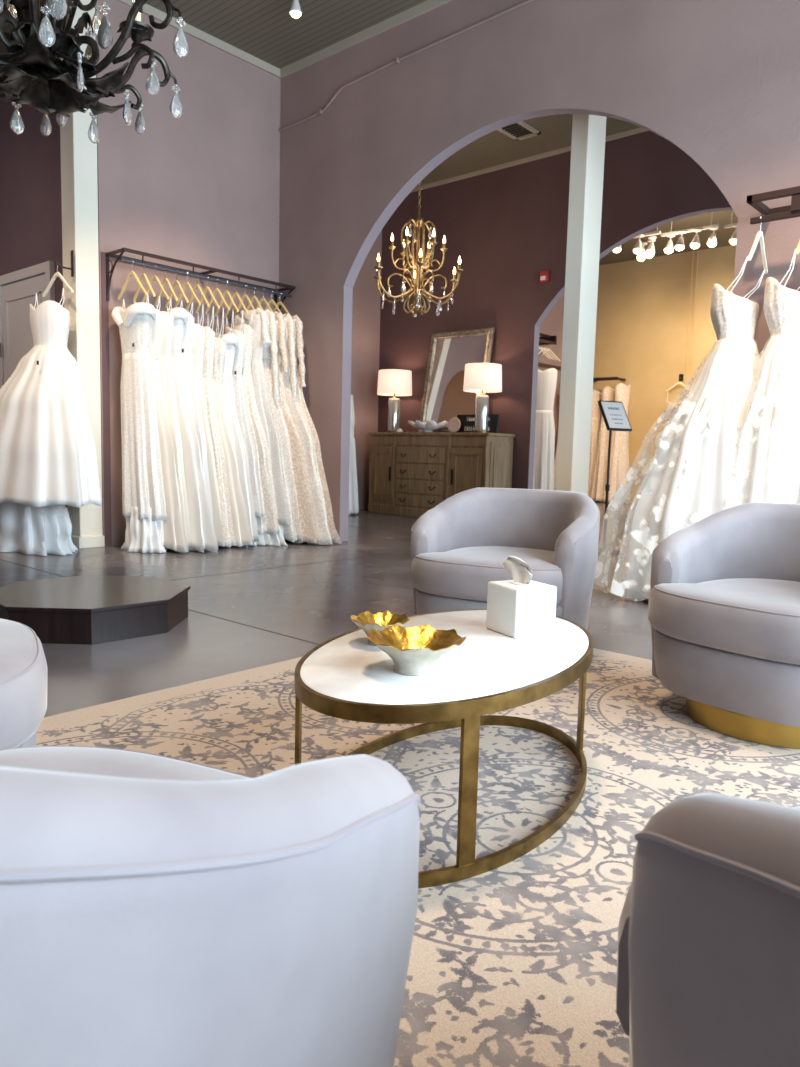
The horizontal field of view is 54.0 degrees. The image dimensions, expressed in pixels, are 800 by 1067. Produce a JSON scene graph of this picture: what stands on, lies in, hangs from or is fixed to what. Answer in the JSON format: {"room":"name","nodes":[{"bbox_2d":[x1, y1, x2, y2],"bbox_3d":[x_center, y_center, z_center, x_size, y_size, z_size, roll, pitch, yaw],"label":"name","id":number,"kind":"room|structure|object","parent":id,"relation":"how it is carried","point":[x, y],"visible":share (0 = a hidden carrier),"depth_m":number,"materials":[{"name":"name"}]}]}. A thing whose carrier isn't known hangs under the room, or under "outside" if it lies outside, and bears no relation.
{"room":"clothing store","nodes":[
{"label":"clothing store","id":0,"kind":"room"},
{"bbox_2d":[0,20,66,506],"bbox_3d":[-3.343,-2.308,7.452,1.980,4.670,0.120,7,8,41],"label":"wall","id":1,"kind":"structure","parent":0,"point":[30,160],"depth_m":7.44,"materials":[{"name":"paint"}]},
{"bbox_2d":[0,261,54,387],"bbox_3d":[-3.680,-1.277,7.701,1.210,2.550,0.085,7,8,41],"label":"door","id":2,"kind":"structure","parent":1,"relation":"in","point":[18,289],"depth_m":7.69,"materials":[{"name":"white paint"}]},
{"bbox_2d":[0,288,101,555],"bbox_3d":[-3.168,-0.935,6.537,1.911,2.135,0.755,5,7,33],"label":"gown","id":3,"kind":"object","parent":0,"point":[48,460],"visible":1,"depth_m":6.19,"materials":[{"name":"white fabric"}]},
{"bbox_2d":[95,0,280,545],"bbox_3d":[-1.950,-2.272,7.442,0.120,4.670,1.950,7,8,41],"label":"wall","id":4,"kind":"structure","parent":0,"point":[201,186],"depth_m":7.20,"materials":[{"name":"paint"}]},
{"bbox_2d":[101,252,111,546],"bbox_3d":[-2.549,-1.140,6.814,0.012,2.520,0.060,7,8,41],"label":"trim","id":5,"kind":"structure","parent":4,"relation":"attached to","point":[104,304],"depth_m":6.81,"materials":[{"name":"paint"}]},
{"bbox_2d":[117,0,280,78],"bbox_3d":[-1.838,-4.550,7.155,0.025,0.075,1.950,7,8,41],"label":"trim","id":6,"kind":"structure","parent":4,"relation":"attached to","point":[148,10],"depth_m":7.26,"materials":[{"name":"beige paint"}]},
{"bbox_2d":[106,247,295,312],"bbox_3d":[-1.788,-2.237,7.307,0.316,0.398,1.860,7,8,41],"label":"rail","id":7,"kind":"object","parent":4,"relation":"attached to","point":[203,275],"visible":0.82,"depth_m":7.04,"materials":[{"name":"brown metal"}]},
{"bbox_2d":[118,260,146,299],"bbox_3d":[-2.257,-2.148,6.618,0.390,0.309,0.020,6,7,36],"label":"hanger","id":8,"kind":"object","parent":7,"relation":"hanging from","point":[132,272],"visible":1,"depth_m":6.61,"materials":[{"name":"gold metal"}]},
{"bbox_2d":[112,294,166,552],"bbox_3d":[-2.213,-0.925,6.667,0.318,2.135,0.631,-4,8,-41],"label":"gown","id":9,"kind":"object","parent":8,"relation":"hanging from","point":[143,497],"visible":0.99,"depth_m":6.56,"materials":[{"name":"fabric"}]},
{"bbox_2d":[112,307,122,327],"bbox_3d":[-2.373,-1.832,6.686,0.160,0.193,0.269,2,6,8],"label":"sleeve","id":10,"kind":"object","parent":9,"relation":"hanging from","point":[117,313],"depth_m":6.58,"materials":[{"name":"white fabric"}]},
{"bbox_2d":[133,263,155,301],"bbox_3d":[-2.186,-2.154,6.697,0.020,0.309,0.390,-4,8,-43],"label":"hanger","id":11,"kind":"object","parent":7,"relation":"hanging from","point":[143,276],"visible":0.98,"depth_m":6.68,"materials":[{"name":"gold metal"}]},
{"bbox_2d":[134,296,186,552],"bbox_3d":[-2.086,-0.935,6.719,0.955,2.120,0.261,6,8,40],"label":"gown","id":12,"kind":"object","parent":11,"relation":"hanging from","point":[172,535],"visible":0.4,"depth_m":6.58,"materials":[{"name":"white fabric"}]},
{"bbox_2d":[141,265,168,301],"bbox_3d":[-2.115,-2.161,6.777,0.390,0.309,0.020,6,8,39],"label":"hanger","id":13,"kind":"object","parent":7,"relation":"hanging from","point":[154,278],"visible":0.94,"depth_m":6.76,"materials":[{"name":"beige wood"}]},
{"bbox_2d":[160,298,194,551],"bbox_3d":[-2.034,-0.937,6.803,0.814,2.130,0.262,7,8,43],"label":"gown","id":14,"kind":"object","parent":13,"relation":"hanging from","point":[168,320],"visible":0.31,"depth_m":6.68,"materials":[{"name":"white fabric"}]},
{"bbox_2d":[155,267,177,305],"bbox_3d":[-2.044,-2.167,6.856,0.020,0.309,0.390,-4,8,-44],"label":"hanger","id":15,"kind":"object","parent":7,"relation":"hanging from","point":[165,280],"visible":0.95,"depth_m":6.84,"materials":[{"name":"gold metal"}]},
{"bbox_2d":[156,300,217,552],"bbox_3d":[-1.901,-0.936,6.828,0.998,2.130,0.263,7,8,41],"label":"gown","id":16,"kind":"object","parent":15,"relation":"hanging from","point":[201,536],"visible":0.43,"depth_m":6.71,"materials":[{"name":"white fabric"}]},
{"bbox_2d":[165,269,188,307],"bbox_3d":[-1.973,-2.174,6.936,0.020,0.309,0.390,-4,8,-43],"label":"hanger","id":17,"kind":"object","parent":7,"relation":"hanging from","point":[176,282],"visible":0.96,"depth_m":6.92,"materials":[{"name":"gold metal"}]},
{"bbox_2d":[174,272,200,307],"bbox_3d":[-1.903,-2.180,7.015,0.390,0.309,0.020,7,8,41],"label":"hanger","id":18,"kind":"object","parent":7,"relation":"hanging from","point":[186,284],"visible":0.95,"depth_m":7.00,"materials":[{"name":"gold metal"}]},
{"bbox_2d":[192,306,224,546],"bbox_3d":[-1.784,-0.956,6.993,0.768,2.119,0.265,7,8,44],"label":"gown","id":19,"kind":"object","parent":18,"relation":"hanging from","point":[198,351],"visible":0.34,"depth_m":6.92,"materials":[{"name":"white fabric"}]},
{"bbox_2d":[186,277,209,310],"bbox_3d":[-1.832,-2.187,7.095,0.020,0.309,0.390,-4,8,-44],"label":"hanger","id":20,"kind":"object","parent":7,"relation":"hanging from","point":[197,286],"visible":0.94,"depth_m":7.08,"materials":[{"name":"beige wood"}]},
{"bbox_2d":[195,276,219,312],"bbox_3d":[-1.761,-2.193,7.174,0.020,0.309,0.390,-4,8,-44],"label":"hanger","id":21,"kind":"object","parent":7,"relation":"hanging from","point":[207,287],"visible":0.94,"depth_m":7.16,"materials":[{"name":"beige wood"}]},
{"bbox_2d":[198,308,252,546],"bbox_3d":[-1.617,-0.969,7.156,0.969,2.119,0.268,7,8,41],"label":"gown","id":22,"kind":"object","parent":21,"relation":"hanging from","point":[239,515],"visible":0.41,"depth_m":7.05,"materials":[{"name":"beige fabric"}]},
{"bbox_2d":[205,278,229,314],"bbox_3d":[-1.690,-2.200,7.254,0.390,0.309,0.020,7,8,43],"label":"hanger","id":23,"kind":"object","parent":7,"relation":"hanging from","point":[217,289],"visible":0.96,"depth_m":7.23,"materials":[{"name":"gold metal"}]},
{"bbox_2d":[215,280,238,316],"bbox_3d":[-1.619,-2.207,7.333,0.020,0.309,0.390,-4,8,-43],"label":"hanger","id":24,"kind":"object","parent":7,"relation":"hanging from","point":[226,292],"visible":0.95,"depth_m":7.32,"materials":[{"name":"gold metal"}]},
{"bbox_2d":[224,282,247,317],"bbox_3d":[-1.548,-2.213,7.412,0.020,0.309,0.390,-4,8,-44],"label":"hanger","id":25,"kind":"object","parent":7,"relation":"hanging from","point":[235,293],"visible":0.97,"depth_m":7.39,"materials":[{"name":"gold metal"}]},
{"bbox_2d":[234,284,254,317],"bbox_3d":[-1.477,-2.220,7.492,0.390,0.309,0.020,7,8,44],"label":"hanger","id":26,"kind":"object","parent":7,"relation":"hanging from","point":[244,295],"visible":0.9,"depth_m":7.48,"materials":[{"name":"beige wood"}]},
{"bbox_2d":[225,315,280,546],"bbox_3d":[-1.441,-0.984,7.414,1.001,2.135,0.257,7,8,41],"label":"gown","id":27,"kind":"object","parent":26,"relation":"hanging from","point":[267,525],"visible":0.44,"depth_m":7.28,"materials":[{"name":"beige fabric"}]},
{"bbox_2d":[233,308,288,545],"bbox_3d":[-1.338,-1.019,7.449,0.218,2.204,0.897,-4,8,-44],"label":"gown","id":28,"kind":"object","parent":26,"relation":"hanging from","point":[261,338],"visible":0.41,"depth_m":7.33,"materials":[{"name":"fabric"}]},
{"bbox_2d":[188,306,236,547],"bbox_3d":[-1.782,-0.967,7.153,0.908,2.129,0.259,7,8,41],"label":"gown","id":29,"kind":"object","parent":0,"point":[220,464],"visible":0.4,"depth_m":7.01,"materials":[{"name":"beige fabric"}]},
{"bbox_2d":[207,311,259,541],"bbox_3d":[-1.651,-1.001,7.311,1.002,2.089,0.257,7,8,41],"label":"gown","id":30,"kind":"object","parent":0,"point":[231,340],"visible":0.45,"depth_m":7.15,"materials":[{"name":"white fabric"}]},
{"bbox_2d":[220,333,238,348],"bbox_3d":[-1.584,-1.720,7.145,0.234,0.194,0.145,1,6,-7],"label":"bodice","id":31,"kind":"object","parent":30,"relation":"hanging from","point":[231,340],"depth_m":7.09,"materials":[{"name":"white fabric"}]},
{"bbox_2d":[215,311,264,545],"bbox_3d":[-1.554,-0.982,7.368,0.842,2.134,0.233,7,8,41],"label":"gown","id":32,"kind":"object","parent":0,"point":[241,410],"visible":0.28,"depth_m":7.23,"materials":[{"name":"fabric"}]},
{"bbox_2d":[262,309,302,541],"bbox_3d":[-1.238,-1.043,7.520,0.957,2.171,0.236,7,8,42],"label":"gown","id":33,"kind":"object","parent":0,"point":[292,532],"visible":0.36,"depth_m":7.38,"materials":[{"name":"beige fabric"}]},
{"bbox_2d":[271,311,317,543],"bbox_3d":[-1.143,-1.030,7.585,1.158,2.196,0.250,7,8,41],"label":"gown","id":34,"kind":"object","parent":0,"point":[302,497],"visible":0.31,"depth_m":7.44,"materials":[{"name":"beige fabric"}]},
{"bbox_2d":[280,313,332,544],"bbox_3d":[-1.023,-1.027,7.618,1.167,2.189,0.237,7,8,43],"label":"gown","id":35,"kind":"object","parent":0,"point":[315,492],"visible":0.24,"depth_m":7.47,"materials":[{"name":"beige fabric"}]},
{"bbox_2d":[289,315,341,543],"bbox_3d":[-0.962,-1.037,7.724,1.124,2.190,0.245,7,8,41],"label":"gown","id":36,"kind":"object","parent":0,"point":[298,337],"visible":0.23,"depth_m":7.60,"materials":[{"name":"beige fabric"}]},
{"bbox_2d":[0,501,651,716],"bbox_3d":[0.728,0.282,6.706,12.300,0.120,18.600,7,8,41],"label":"floor","id":37,"kind":"structure","parent":0,"point":[315,602],"depth_m":4.62,"materials":[{"name":"concrete"}]},
{"bbox_2d":[59,0,104,548],"bbox_3d":[-2.718,-2.210,6.664,0.290,4.670,0.233,7,8,41],"label":"column","id":38,"kind":"structure","parent":37,"relation":"on","point":[79,182],"depth_m":6.59,"materials":[{"name":"beige paint"}]},
{"bbox_2d":[56,250,73,276],"bbox_3d":[-2.754,-2.228,6.446,0.040,0.210,0.138,7,8,41],"label":"wall hook","id":39,"kind":"object","parent":38,"relation":"attached to","point":[72,251],"visible":1,"depth_m":6.48,"materials":[{"name":"brown metal"}]},
{"bbox_2d":[43,262,73,296],"bbox_3d":[-2.811,-2.096,6.445,0.400,0.266,0.020,5,7,33],"label":"hanger","id":40,"kind":"object","parent":39,"relation":"hanging from","point":[57,273],"visible":1,"depth_m":6.44,"materials":[{"name":"beige wood"}]},
{"bbox_2d":[0,575,189,644],"bbox_3d":[-1.569,0.367,3.969,0.940,0.165,0.940,7,8,41],"label":"platform","id":41,"kind":"object","parent":37,"relation":"on","point":[83,609],"visible":0.97,"depth_m":3.70,"materials":[{"name":"brown wood"}]},
{"bbox_2d":[167,302,217,549],"bbox_3d":[-1.930,-0.949,6.982,0.884,2.139,0.268,6,8,39],"label":"gown","id":42,"kind":"object","parent":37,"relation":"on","point":[189,328],"visible":0.26,"depth_m":6.85,"materials":[{"name":"white fabric"}]},
{"bbox_2d":[349,395,358,514],"bbox_3d":[-0.785,-1.100,10.948,0.521,1.652,0.358,7,8,41],"label":"gown","id":43,"kind":"object","parent":37,"relation":"on","point":[353,487],"visible":0.27,"depth_m":10.84,"materials":[{"name":"white fabric"}]},
{"bbox_2d":[36,648,799,1066],"bbox_3d":[0.285,0.714,1.861,3.100,0.008,3.540,7,8,41],"label":"area rug","id":44,"kind":"object","parent":37,"relation":"on","point":[514,963],"visible":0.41,"depth_m":2.05,"materials":[{"name":"carpet"}]},
{"bbox_2d":[0,618,47,749],"bbox_3d":[-1.159,0.332,1.602,0.802,0.732,0.803,-2,7,-27],"label":"swivel chair","id":45,"kind":"object","parent":44,"relation":"on","point":[23,664],"visible":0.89,"depth_m":1.56,"materials":[{"name":"grey fabric"}]},
{"bbox_2d":[0,746,420,1066],"bbox_3d":[-0.420,0.439,0.762,0.803,0.732,0.802,4,7,26],"label":"swivel chair","id":46,"kind":"object","parent":44,"relation":"on","point":[156,910],"visible":1,"depth_m":0.48,"materials":[{"name":"grey fabric"}]},
{"bbox_2d":[0,747,249,780],"bbox_3d":[-0.396,0.423,0.811,0.684,0.171,0.689,4,7,26],"label":"seat cushion","id":47,"kind":"object","parent":46,"relation":"on","point":[100,761],"depth_m":1.07,"materials":[{"name":"grey fabric"}]},
{"bbox_2d":[294,609,593,888],"bbox_3d":[0.146,0.488,2.084,0.646,0.388,1.104,5,7,30],"label":"coffee table","id":48,"kind":"object","parent":44,"relation":"on","point":[346,677],"visible":0.73,"depth_m":1.79,"materials":[{"name":"white stone"}]},
{"bbox_2d":[351,610,410,645],"bbox_3d":[-0.051,0.253,2.063,0.158,0.072,0.158,7,8,41],"label":"bowl","id":49,"kind":"object","parent":48,"relation":"on","point":[367,621],"visible":0.53,"depth_m":2.10,"materials":[{"name":"gold ceramic"}]},
{"bbox_2d":[365,624,465,675],"bbox_3d":[0.035,0.275,1.813,0.232,0.085,0.231,7,8,41],"label":"bowl","id":50,"kind":"object","parent":48,"relation":"on","point":[414,651],"visible":1,"depth_m":1.84,"materials":[{"name":"gold ceramic"}]},
{"bbox_2d":[486,556,556,637],"bbox_3d":[0.340,0.174,2.249,0.142,0.210,0.166,-2,7,-29],"label":"tissue box","id":51,"kind":"object","parent":48,"relation":"on","point":[520,607],"visible":1,"depth_m":2.19,"materials":[{"name":"white"}]},
{"bbox_2d":[411,488,599,629],"bbox_3d":[0.483,0.175,3.573,0.803,0.732,0.802,5,7,27],"label":"swivel chair","id":52,"kind":"object","parent":44,"relation":"on","point":[460,545],"visible":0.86,"depth_m":3.48,"materials":[{"name":"grey fabric"}]},
{"bbox_2d":[412,546,562,604],"bbox_3d":[0.458,0.168,3.523,0.684,0.171,0.689,5,7,27],"label":"seat cushion","id":53,"kind":"object","parent":52,"relation":"on","point":[450,574],"depth_m":3.29,"materials":[{"name":"grey fabric"}]},
{"bbox_2d":[616,792,799,1066],"bbox_3d":[0.644,0.474,0.677,0.803,0.732,0.802,-1,6,-23],"label":"swivel chair","id":54,"kind":"object","parent":44,"relation":"on","point":[708,951],"visible":1,"depth_m":0.61,"materials":[{"name":"grey fabric"}]},
{"bbox_2d":[648,502,799,748],"bbox_3d":[1.312,0.280,2.695,0.802,0.732,0.803,-3,8,-38],"label":"swivel chair","id":55,"kind":"object","parent":44,"relation":"on","point":[724,608],"visible":1,"depth_m":2.57,"materials":[{"name":"grey fabric"}]},
{"bbox_2d":[648,578,799,664],"bbox_3d":[1.270,0.271,2.659,0.689,0.171,0.684,-3,8,-38],"label":"seat cushion","id":56,"kind":"object","parent":55,"relation":"on","point":[750,620],"depth_m":2.49,"materials":[{"name":"grey fabric"}]},
{"bbox_2d":[368,432,514,517],"bbox_3d":[0.470,-0.814,10.941,2.200,1.165,0.680,7,8,41],"label":"sideboard","id":57,"kind":"object","parent":37,"relation":"on","point":[411,473],"visible":0.86,"depth_m":10.58,"materials":[{"name":"brown wood"}]},
{"bbox_2d":[377,369,411,431],"bbox_3d":[-0.081,-1.904,11.370,0.506,0.885,0.506,7,8,41],"label":"table lamp","id":58,"kind":"object","parent":57,"relation":"on","point":[391,382],"visible":0.88,"depth_m":11.19,"materials":[{"name":"white fabric"}]},
{"bbox_2d":[408,420,447,431],"bbox_3d":[0.379,-1.466,10.767,0.605,0.162,0.457,7,8,41],"label":"dish","id":59,"kind":"object","parent":57,"relation":"on","point":[430,426],"visible":0.96,"depth_m":10.62,"materials":[{"name":"white ceramic"}]},
{"bbox_2d":[448,417,460,431],"bbox_3d":[0.730,-1.462,10.588,0.210,0.208,0.052,7,8,41],"label":"round medallion","id":60,"kind":"object","parent":57,"relation":"on","point":[454,424],"visible":0.94,"depth_m":10.57,"materials":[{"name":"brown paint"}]},
{"bbox_2d":[418,327,494,431],"bbox_3d":[0.757,-2.083,10.779,1.060,1.405,0.278,7,8,41],"label":"leaning mirror","id":61,"kind":"object","parent":57,"relation":"on","point":[444,397],"visible":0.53,"depth_m":10.84,"materials":[{"name":"silver metal"}]},
{"bbox_2d":[457,414,498,432],"bbox_3d":[1.024,-1.458,10.437,0.660,0.250,0.058,6,8,39],"label":"plaque","id":62,"kind":"object","parent":57,"relation":"on","point":[467,421],"visible":0.59,"depth_m":10.47,"materials":[{"name":"black plastic"}]},
{"bbox_2d":[463,363,501,432],"bbox_3d":[1.079,-1.763,10.306,0.506,0.885,0.506,7,8,41],"label":"table lamp","id":63,"kind":"object","parent":57,"relation":"on","point":[477,376],"visible":0.92,"depth_m":10.12,"materials":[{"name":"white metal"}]},
{"bbox_2d":[533,368,556,489],"bbox_3d":[2.427,-1.645,13.516,0.530,2.344,0.484,4,6,21],"label":"gown","id":64,"kind":"object","parent":37,"relation":"on","point":[543,474],"visible":0.65,"depth_m":13.37,"materials":[{"name":"white fabric"}]},
{"bbox_2d":[556,114,605,494],"bbox_3d":[1.502,-2.084,6.486,0.150,4.670,0.290,7,8,41],"label":"column","id":65,"kind":"structure","parent":37,"relation":"on","point":[588,131],"depth_m":6.42,"materials":[{"name":"beige paint"}]},
{"bbox_2d":[588,389,601,497],"bbox_3d":[3.840,-1.733,15.515,0.564,2.174,0.404,-2,7,-31],"label":"gown","id":66,"kind":"object","parent":37,"relation":"on","point":[596,416],"visible":0.28,"depth_m":15.38,"materials":[{"name":"beige fabric"}]},
{"bbox_2d":[591,386,614,501],"bbox_3d":[4.037,-1.735,15.342,0.640,2.223,0.395,-3,8,-38],"label":"gown","id":67,"kind":"object","parent":37,"relation":"on","point":[608,393],"visible":0.45,"depth_m":15.21,"materials":[{"name":"beige fabric"}]},
{"bbox_2d":[598,400,631,553],"bbox_3d":[1.950,-0.527,7.362,0.310,1.414,0.310,-2,7,-26],"label":"sign stand","id":68,"kind":"object","parent":37,"relation":"on","point":[614,414],"visible":0.83,"depth_m":7.27,"materials":[{"name":"black plastic"}]},
{"bbox_2d":[603,383,630,502],"bbox_3d":[4.249,-1.738,15.181,0.706,2.273,0.404,-3,8,-38],"label":"gown","id":69,"kind":"object","parent":37,"relation":"on","point":[619,453],"visible":0.64,"depth_m":15.03,"materials":[{"name":"beige fabric"}]},
{"bbox_2d":[351,230,381,509],"bbox_3d":[-1.482,-2.605,10.736,0.120,4.670,3.380,7,8,41],"label":"wall","id":70,"kind":"structure","parent":0,"point":[366,302],"depth_m":11.76,"materials":[{"name":"paint"}]},
{"bbox_2d":[0,0,737,264],"bbox_3d":[0.848,-4.471,6.208,12.300,0.100,18.600,7,8,41],"label":"ceiling","id":71,"kind":"structure","parent":0,"point":[266,30],"depth_m":7.34,"materials":[{"name":"grey paint"}]},
{"bbox_2d":[0,0,188,143],"bbox_3d":[-1.493,-2.987,3.272,1.238,2.357,1.287,5,7,32],"label":"chandelier","id":72,"kind":"object","parent":71,"relation":"hanging from","point":[38,79],"visible":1,"depth_m":3.35,"materials":[{"name":"metal"}]},
{"bbox_2d":[290,0,301,17],"bbox_3d":[-0.866,-4.396,6.522,0.102,0.200,0.102,7,8,41],"label":"ceiling spotlight","id":73,"kind":"object","parent":71,"relation":"hanging from","point":[295,11],"visible":1,"depth_m":6.50,"materials":[{"name":"white paint"}]},
{"bbox_2d":[374,182,462,316],"bbox_3d":[0.217,-3.633,8.988,1.144,2.186,1.003,-2,7,-32],"label":"chandelier","id":74,"kind":"object","parent":71,"relation":"hanging from","point":[417,276],"visible":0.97,"depth_m":8.99,"materials":[{"name":"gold metal"}]},
{"bbox_2d":[497,121,540,140],"bbox_3d":[1.367,-4.707,9.163,0.340,0.020,0.500,7,8,41],"label":"ceiling vent","id":75,"kind":"object","parent":71,"relation":"in","point":[534,132],"visible":0.8,"depth_m":9.19,"materials":[{"name":"beige metal"}]},
{"bbox_2d":[632,210,737,238],"bbox_3d":[4.383,-4.679,11.555,2.321,0.420,0.205,6,7,34],"label":"track","id":76,"kind":"object","parent":71,"relation":"attached to","point":[731,224],"visible":0.39,"depth_m":11.65,"materials":[{"name":"white metal"}]},
{"bbox_2d":[633,234,643,253],"bbox_3d":[3.631,-4.400,11.951,0.142,0.276,0.176,7,8,41],"label":"ceiling spotlight","id":77,"kind":"object","parent":76,"relation":"attached to","point":[637,249],"visible":0.96,"depth_m":11.92,"materials":[{"name":"white paint"}]},
{"bbox_2d":[645,236,655,255],"bbox_3d":[3.846,-4.403,12.028,0.142,0.276,0.176,7,8,41],"label":"ceiling spotlight","id":78,"kind":"object","parent":76,"relation":"attached to","point":[650,250],"visible":1,"depth_m":11.99,"materials":[{"name":"white paint"}]},
{"bbox_2d":[664,235,674,253],"bbox_3d":[4.081,-4.382,11.887,0.142,0.276,0.176,7,8,41],"label":"ceiling spotlight","id":79,"kind":"object","parent":76,"relation":"attached to","point":[668,249],"visible":1,"depth_m":11.85,"materials":[{"name":"white paint"}]},
{"bbox_2d":[675,231,685,250],"bbox_3d":[4.177,-4.359,11.696,0.142,0.276,0.176,7,8,41],"label":"ceiling spotlight","id":80,"kind":"object","parent":76,"relation":"attached to","point":[679,246],"visible":1,"depth_m":11.67,"materials":[{"name":"white paint"}]},
{"bbox_2d":[690,229,700,248],"bbox_3d":[4.361,-4.342,11.573,0.142,0.276,0.176,7,8,41],"label":"ceiling spotlight","id":81,"kind":"object","parent":76,"relation":"attached to","point":[695,243],"visible":1,"depth_m":11.54,"materials":[{"name":"white paint"}]},
{"bbox_2d":[707,227,718,246],"bbox_3d":[4.566,-4.325,11.459,0.142,0.276,0.176,7,8,41],"label":"ceiling spotlight","id":82,"kind":"object","parent":76,"relation":"attached to","point":[712,242],"visible":1,"depth_m":11.43,"materials":[{"name":"white paint"}]},
{"bbox_2d":[279,0,799,540],"bbox_3d":[1.949,-1.957,5.379,8.720,4.670,0.120,7,8,41],"label":"wall","id":83,"kind":"structure","parent":0,"point":[718,80],"depth_m":6.19,"materials":[{"name":"paint"}]},
{"bbox_2d":[280,0,451,77],"bbox_3d":[2.013,-4.231,5.038,8.575,0.075,0.025,7,8,41],"label":"trim","id":84,"kind":"structure","parent":83,"relation":"attached to","point":[428,5],"depth_m":7.09,"materials":[{"name":"beige paint"}]},
{"bbox_2d":[279,0,534,131],"bbox_3d":[1.958,-3.830,5.117,8.490,0.294,0.030,7,8,41],"label":"pipe","id":85,"kind":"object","parent":83,"relation":"attached to","point":[397,59],"depth_m":6.77,"materials":[{"name":"metal"}]},
{"bbox_2d":[746,186,799,224],"bbox_3d":[3.013,-1.853,4.110,2.200,0.160,0.370,7,8,41],"label":"rail","id":86,"kind":"object","parent":83,"relation":"attached to","point":[793,210],"visible":1,"depth_m":4.62,"materials":[{"name":"brown metal"}]},
{"bbox_2d":[748,214,767,273],"bbox_3d":[2.150,-1.749,4.694,0.020,0.306,0.400,6,8,37],"label":"hanger","id":87,"kind":"object","parent":86,"relation":"hanging from","point":[759,236],"visible":1,"depth_m":4.70,"materials":[{"name":"silver metal"}]},
{"bbox_2d":[594,256,764,600],"bbox_3d":[1.909,-0.603,4.879,1.362,2.063,0.851,6,8,37],"label":"gown","id":88,"kind":"object","parent":87,"relation":"hanging from","point":[689,479],"visible":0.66,"depth_m":4.69,"materials":[{"name":"beige fabric"}]},
{"bbox_3d":[2.523,-1.705,4.364,0.020,0.306,0.400,7,8,41],"label":"hanger","id":89,"kind":"object","parent":86,"relation":"hanging from","visible":0},
{"bbox_2d":[780,404,799,503],"bbox_3d":[2.446,-0.543,4.429,0.805,2.064,0.871,-2,7,-28],"label":"gown","id":90,"kind":"object","parent":89,"relation":"hanging from","point":[787,474],"visible":0.08,"depth_m":4.34,"materials":[{"name":"white fabric"}]},
{"bbox_2d":[538,294,563,462],"bbox_3d":[1.985,-2.838,13.800,0.120,4.670,5.580,7,8,41],"label":"wall","id":91,"kind":"structure","parent":0,"point":[552,325],"depth_m":14.67,"materials":[{"name":"paint"}]},
{"bbox_2d":[539,333,556,345],"bbox_3d":[2.257,-3.348,13.502,0.590,0.160,0.700,7,8,41],"label":"rail","id":92,"kind":"object","parent":91,"relation":"attached to","point":[546,338],"visible":0.48,"depth_m":13.55,"materials":[{"name":"brown metal"}]},
{"bbox_2d":[378,131,732,488],"bbox_3d":[3.584,-2.253,8.596,10.570,4.670,0.120,7,8,41],"label":"wall","id":93,"kind":"structure","parent":0,"point":[507,226],"depth_m":10.34,"materials":[{"name":"paint"}]},
{"bbox_2d":[410,127,648,192],"bbox_3d":[3.640,-4.540,8.264,10.450,0.050,0.020,7,8,41],"label":"trim","id":94,"kind":"structure","parent":93,"relation":"attached to","point":[641,129],"depth_m":10.12,"materials":[{"name":"beige paint"}]},
{"bbox_2d":[540,270,549,282],"bbox_3d":[1.828,-3.259,9.954,0.120,0.140,0.074,7,8,41],"label":"fire alarm","id":95,"kind":"object","parent":93,"relation":"attached to","point":[544,275],"visible":1,"depth_m":9.93,"materials":[{"name":"red plastic"}]},
{"bbox_2d":[593,245,735,503],"bbox_3d":[7.613,-2.573,12.628,9.920,4.670,0.120,7,8,41],"label":"wall","id":96,"kind":"structure","parent":0,"point":[643,306],"depth_m":14.97,"materials":[{"name":"beige paint"}]},
{"bbox_2d":[593,377,625,381],"bbox_3d":[4.049,-3.023,15.447,0.660,0.060,0.360,7,8,41],"label":"rail","id":97,"kind":"object","parent":96,"relation":"attached to","point":[601,378],"visible":0.67,"depth_m":15.27,"materials":[{"name":"brown metal"}]},
{"bbox_2d":[664,392,687,427],"bbox_3d":[5.128,-1.664,14.588,1.158,1.955,0.403,7,8,41],"label":"gown","id":98,"kind":"object","parent":96,"relation":"hanging from","point":[668,405],"visible":0.09,"depth_m":14.58,"materials":[{"name":"beige fabric"}]},
{"bbox_2d":[685,251,693,371],"bbox_3d":[5.321,-4.078,14.441,0.030,2.170,0.030,4,6,19],"label":"trim","id":99,"kind":"structure","parent":96,"relation":"attached to","point":[692,251],"depth_m":14.43,"materials":[{"name":"beige paint"}]},
{"bbox_2d":[690,250,698,371],"bbox_3d":[5.388,-4.070,14.382,0.030,2.170,0.030,4,6,19],"label":"trim","id":100,"kind":"structure","parent":96,"relation":"attached to","point":[697,250],"depth_m":14.37,"materials":[{"name":"beige paint"}]},
{"bbox_2d":[726,249,799,505],"bbox_3d":[2.190,-0.569,4.614,1.124,2.065,0.862,6,8,38],"label":"gown","id":101,"kind":"object","parent":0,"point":[767,418],"visible":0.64,"depth_m":4.43,"materials":[{"name":"beige fabric"}]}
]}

